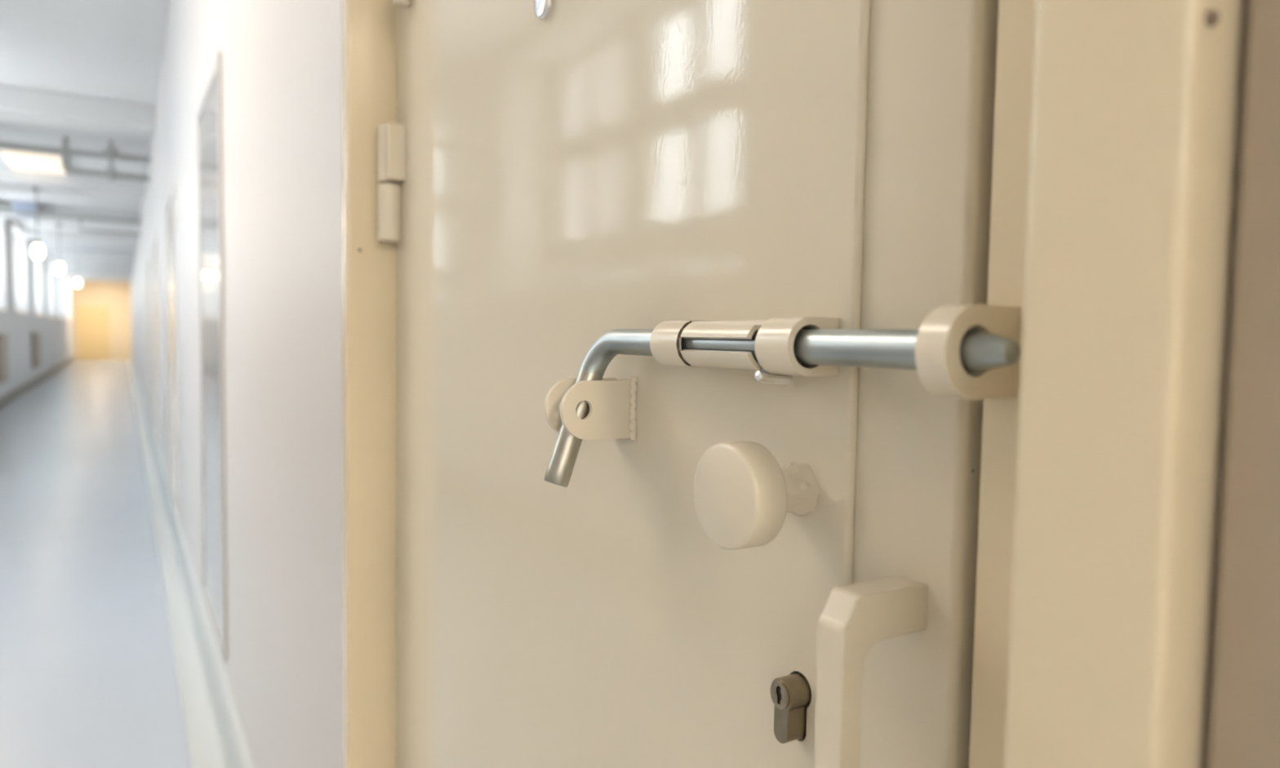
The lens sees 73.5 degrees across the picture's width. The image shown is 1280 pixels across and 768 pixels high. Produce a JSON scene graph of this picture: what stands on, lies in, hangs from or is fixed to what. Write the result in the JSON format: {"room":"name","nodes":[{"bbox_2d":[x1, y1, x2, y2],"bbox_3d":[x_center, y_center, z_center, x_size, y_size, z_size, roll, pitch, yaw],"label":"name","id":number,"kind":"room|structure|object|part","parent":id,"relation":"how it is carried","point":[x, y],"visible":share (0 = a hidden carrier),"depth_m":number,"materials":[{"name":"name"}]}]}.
{"room":"prison interior","nodes":[
{"label":"prison interior","id":0,"kind":"room"},
{"bbox_2d":[0,217,73,397],"bbox_3d":[-10.133,-1.216,13.108,0.500,3.200,47.000,-1,4,-31],"label":"wall","id":1,"kind":"structure","parent":0,"point":[28,283],"depth_m":17.59,"materials":[{"name":"white paint"}]},
{"bbox_2d":[0,333,9,383],"bbox_3d":[-9.920,-0.399,13.348,0.090,0.750,0.960,-1,4,-31],"label":"wall panel","id":2,"kind":"object","parent":1,"relation":"attached to","point":[4,375],"visible":1,"depth_m":13.27,"materials":[{"name":"beige"}]},
{"bbox_2d":[14,306,29,313],"bbox_3d":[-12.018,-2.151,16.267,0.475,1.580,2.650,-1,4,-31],"label":"window sill","id":3,"kind":"structure","parent":1,"relation":"in","point":[16,309],"depth_m":16.61,"materials":[{"name":"white paint"}]},
{"bbox_2d":[31,332,41,368],"bbox_3d":[-13.092,-0.739,18.606,0.090,0.750,1.460,-1,4,-31],"label":"wall panel","id":4,"kind":"object","parent":1,"relation":"attached to","point":[35,337],"visible":1,"depth_m":18.17,"materials":[{"name":"beige"}]},
{"bbox_2d":[0,355,74,409],"bbox_3d":[-9.908,0.296,13.283,0.025,0.170,46.900,-1,4,-31],"label":"baseboard","id":5,"kind":"structure","parent":1,"relation":"attached to","point":[7,398],"depth_m":17.29,"materials":[{"name":"grey"}]},
{"bbox_2d":[34,311,44,315],"bbox_3d":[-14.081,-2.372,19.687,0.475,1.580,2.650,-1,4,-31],"label":"window sill","id":6,"kind":"structure","parent":1,"relation":"in","point":[35,312],"depth_m":19.96,"materials":[{"name":"white paint"}]},
{"bbox_2d":[0,0,170,275],"bbox_3d":[-9.069,-2.880,13.642,2.518,0.100,47.400,-1,4,-31],"label":"ceiling","id":7,"kind":"structure","parent":0,"point":[109,50],"depth_m":6.45,"materials":[{"name":"white paint"}]},
{"bbox_2d":[0,200,39,218],"bbox_3d":[-9.658,-2.711,13.298,0.550,0.220,0.400,-1,4,-31],"label":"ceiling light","id":8,"kind":"object","parent":7,"relation":"attached to","point":[16,206],"visible":0.75,"depth_m":13.17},
{"bbox_2d":[0,147,69,174],"bbox_3d":[-6.946,-2.551,9.856,0.600,0.072,1.600,-1,4,-31],"label":"ceiling light","id":9,"kind":"object","parent":7,"relation":"attached to","point":[15,159],"visible":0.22,"depth_m":9.60,"materials":[{"name":"white paint"}]},
{"bbox_2d":[31,186,43,259],"bbox_3d":[-8.373,-2.230,11.905,0.131,0.985,0.131,1,3,-3],"label":"pendant lamp","id":10,"kind":"object","parent":7,"relation":"hanging from","point":[37,250],"visible":1,"depth_m":11.88,"materials":[{"name":"beige"}]},
{"bbox_3d":[-8.372,-2.303,11.901,0.080,0.738,0.080,-1,4,-31],"label":"lamp stem","id":11,"kind":"part","parent":10,"relation":"part of","materials":[{"name":"grey metal"}]},
{"bbox_3d":[-8.380,-1.840,11.926,0.132,0.205,0.132,-1,4,-31],"label":"lamp globe","id":12,"kind":"part","parent":10,"relation":"part of","materials":[{"name":"beige glass"}]},
{"bbox_2d":[54,223,63,274],"bbox_3d":[-10.844,-2.520,15.999,0.131,0.935,0.131,1,3,-3],"label":"pendant lamp","id":13,"kind":"object","parent":7,"relation":"hanging from","point":[59,267],"visible":1,"depth_m":15.98,"materials":[{"name":"beige"}]},
{"bbox_3d":[-10.842,-2.593,15.995,0.080,0.688,0.080,-1,4,-31],"label":"lamp stem","id":14,"kind":"part","parent":13,"relation":"part of","materials":[{"name":"grey metal"}]},
{"bbox_3d":[-10.850,-2.155,16.018,0.132,0.205,0.132,-1,4,-31],"label":"lamp globe","id":15,"kind":"part","parent":13,"relation":"part of","materials":[{"name":"beige glass"}]},
{"bbox_2d":[0,202,139,226],"bbox_3d":[-9.252,-2.754,13.949,1.918,0.190,0.400,-1,4,-31],"label":"ceiling beam","id":16,"kind":"structure","parent":7,"relation":"attached to","point":[43,209],"depth_m":13.92,"materials":[{"name":"white"}]},
{"bbox_2d":[0,162,145,195],"bbox_3d":[-7.189,-2.533,10.530,1.918,0.190,0.400,-1,4,-31],"label":"ceiling beam","id":17,"kind":"structure","parent":7,"relation":"attached to","point":[7,175],"depth_m":10.50,"materials":[{"name":"white"}]},
{"bbox_2d":[0,137,150,181],"bbox_3d":[-6.002,-2.303,8.565,1.918,0.404,0.172,-1,4,-31],"label":"conduit","id":18,"kind":"object","parent":7,"relation":"attached to","point":[110,153],"visible":1,"depth_m":8.80,"materials":[{"name":"grey metal"}]},
{"bbox_2d":[0,85,155,137],"bbox_3d":[-5.126,-2.312,7.110,1.918,0.190,0.400,-1,4,-31],"label":"ceiling beam","id":19,"kind":"structure","parent":7,"relation":"attached to","point":[20,104],"depth_m":7.18,"materials":[{"name":"white"}]},
{"bbox_2d":[75,256,80,286],"bbox_3d":[-14.773,-2.981,22.511,0.131,0.855,0.131,1,3,-3],"label":"pendant lamp","id":20,"kind":"object","parent":7,"relation":"hanging from","point":[77,282],"visible":0.82,"depth_m":22.49,"materials":[{"name":"beige"}]},
{"bbox_3d":[-14.772,-3.054,22.507,0.080,0.608,0.080,-1,4,-31],"label":"lamp stem","id":21,"kind":"part","parent":20,"relation":"part of","materials":[{"name":"grey"}]},
{"bbox_3d":[-14.779,-2.656,22.529,0.132,0.205,0.132,-1,4,-31],"label":"lamp globe","id":22,"kind":"part","parent":20,"relation":"part of","materials":[{"name":"beige"}]},
{"bbox_2d":[22,227,136,245],"bbox_3d":[-11.315,-2.975,17.369,1.918,0.190,0.400,-1,4,-31],"label":"ceiling beam","id":23,"kind":"structure","parent":7,"relation":"attached to","point":[28,233],"depth_m":17.21,"materials":[{"name":"white"}]},
{"bbox_2d":[40,244,134,258],"bbox_3d":[-13.378,-3.196,20.789,1.918,0.190,0.400,-1,4,-31],"label":"ceiling beam","id":24,"kind":"structure","parent":7,"relation":"attached to","point":[47,250],"depth_m":20.64,"materials":[{"name":"white"}]},
{"bbox_2d":[51,257,133,268],"bbox_3d":[-15.442,-3.418,24.208,1.918,0.190,0.400,-1,4,-31],"label":"ceiling beam","id":25,"kind":"structure","parent":7,"relation":"attached to","point":[65,261],"depth_m":24.06,"materials":[{"name":"white"}]},
{"bbox_2d":[62,266,131,275],"bbox_3d":[-17.505,-3.639,27.628,1.918,0.190,0.400,-1,4,-31],"label":"ceiling beam","id":26,"kind":"structure","parent":7,"relation":"attached to","point":[67,269],"depth_m":27.49,"materials":[{"name":"white"}]},
{"bbox_2d":[67,273,130,281],"bbox_3d":[-19.568,-3.860,31.048,1.918,0.190,0.400,-1,4,-31],"label":"ceiling beam","id":27,"kind":"structure","parent":7,"relation":"attached to","point":[70,276],"depth_m":30.89,"materials":[{"name":"white"}]},
{"bbox_2d":[0,360,191,767],"bbox_3d":[-9.125,0.415,13.821,2.518,0.100,47.400,-1,4,-31],"label":"floor","id":28,"kind":"structure","parent":0,"point":[88,676],"depth_m":4.17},
{"bbox_2d":[72,279,131,360],"bbox_3d":[-21.218,-2.531,33.822,1.918,3.200,0.200,-1,4,-31],"label":"wall","id":29,"kind":"structure","parent":0,"point":[114,295],"depth_m":33.92,"materials":[{"name":"yellow paint"}]},
{"bbox_2d":[77,306,110,359],"bbox_3d":[-21.412,-1.982,33.607,1.050,2.080,0.030,-1,4,-31],"label":"door","id":30,"kind":"structure","parent":29,"relation":"in","point":[93,322],"depth_m":33.59,"materials":[{"name":"brown"}]},
{"bbox_2d":[129,0,1249,767],"bbox_3d":[-8.168,-1.247,14.291,0.250,3.200,47.000,-1,4,-31],"label":"wall","id":31,"kind":"structure","parent":0,"point":[282,59],"depth_m":1.84,"materials":[{"name":"white paint"}]},
{"bbox_2d":[0,209,140,235],"bbox_3d":[-8.920,-2.516,13.405,1.918,0.252,0.056,-1,4,-31],"label":"conduit","id":32,"kind":"object","parent":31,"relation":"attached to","point":[79,218],"visible":0.85,"depth_m":13.51,"materials":[{"name":"grey metal"}]},
{"bbox_2d":[146,253,151,426],"bbox_3d":[-5.766,-0.447,10.090,0.030,2.080,0.930,-1,4,-31],"label":"door","id":33,"kind":"structure","parent":31,"relation":"in","point":[148,258],"depth_m":9.99,"materials":[{"name":"beige"}]},
{"bbox_2d":[153,230,160,457],"bbox_3d":[-4.347,-0.295,7.739,0.030,2.080,0.930,-1,4,-31],"label":"door","id":34,"kind":"structure","parent":31,"relation":"in","point":[156,237],"depth_m":7.66,"materials":[{"name":"beige metal"}]},
{"bbox_2d":[165,183,178,516],"bbox_3d":[-2.934,-0.143,5.397,0.030,2.080,0.910,-1,4,-31],"label":"door","id":35,"kind":"structure","parent":31,"relation":"in","point":[170,205],"depth_m":5.31,"materials":[{"name":"beige metal"}]},
{"bbox_2d":[128,356,253,767],"bbox_3d":[-10.429,0.045,17.724,0.115,0.170,38.740,-1,4,-31],"label":"baseboard","id":36,"kind":"structure","parent":31,"relation":"attached to","point":[215,738],"depth_m":3.35,"materials":[{"name":"grey"}]},
{"bbox_2d":[197,51,227,662],"bbox_3d":[-1.496,-0.089,3.010,0.030,1.880,0.860,-1,4,-31],"label":"door","id":37,"kind":"structure","parent":31,"relation":"in","point":[210,113],"depth_m":2.91,"materials":[{"name":"grey metal"}]},
{"bbox_2d":[377,0,999,767],"bbox_3d":[-0.098,0.149,0.735,0.104,2.100,0.870,-1,4,-31],"label":"door","id":38,"kind":"structure","parent":31,"relation":"in","point":[731,569],"depth_m":0.53,"materials":[{"name":"beige paint"}]},
{"bbox_2d":[543,328,1019,487],"bbox_3d":[0.050,0.024,0.452,0.048,0.106,0.324,-1,4,-38],"label":"bolt","id":39,"kind":"object","parent":38,"relation":"attached to","point":[892,348],"visible":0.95,"depth_m":0.39,"materials":[{"name":"metal"}]},
{"bbox_3d":[-0.044,0.029,0.572,0.041,0.078,0.017,-1,4,-31],"label":"bolt handle","id":40,"kind":"part","parent":39,"relation":"part of","materials":[{"name":"silver metal"}]},
{"bbox_3d":[0.049,-0.012,0.448,0.024,0.033,0.322,-1,4,-31],"label":"bolt rod","id":41,"kind":"part","parent":39,"relation":"part of","materials":[{"name":"metal"}]},
{"bbox_3d":[0.069,0.054,0.430,0.030,0.028,0.028,-1,4,-31],"label":"knob stem","id":42,"kind":"part","parent":38,"relation":"part of","materials":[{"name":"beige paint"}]},
{"bbox_3d":[0.099,0.177,0.374,0.051,0.180,0.015,-1,4,-31],"label":"pull handle","id":43,"kind":"part","parent":38,"relation":"part of","materials":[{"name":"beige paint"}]},
{"bbox_2d":[341,0,1247,767],"bbox_3d":[-0.062,0.131,0.709,0.142,2.200,1.022,-1,4,-31],"label":"door frame","id":44,"kind":"structure","parent":31,"relation":"attached to","point":[1117,131],"depth_m":0.25,"materials":[{"name":"beige paint"}]},
{"bbox_2d":[1208,0,1279,767],"bbox_3d":[0.270,-0.030,0.085,0.026,2.600,0.370,-1,4,-31],"label":"wall panel","id":45,"kind":"object","parent":31,"relation":"attached to","point":[1245,726],"visible":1,"depth_m":0.23,"materials":[{"name":"beige paint"}]}
]}

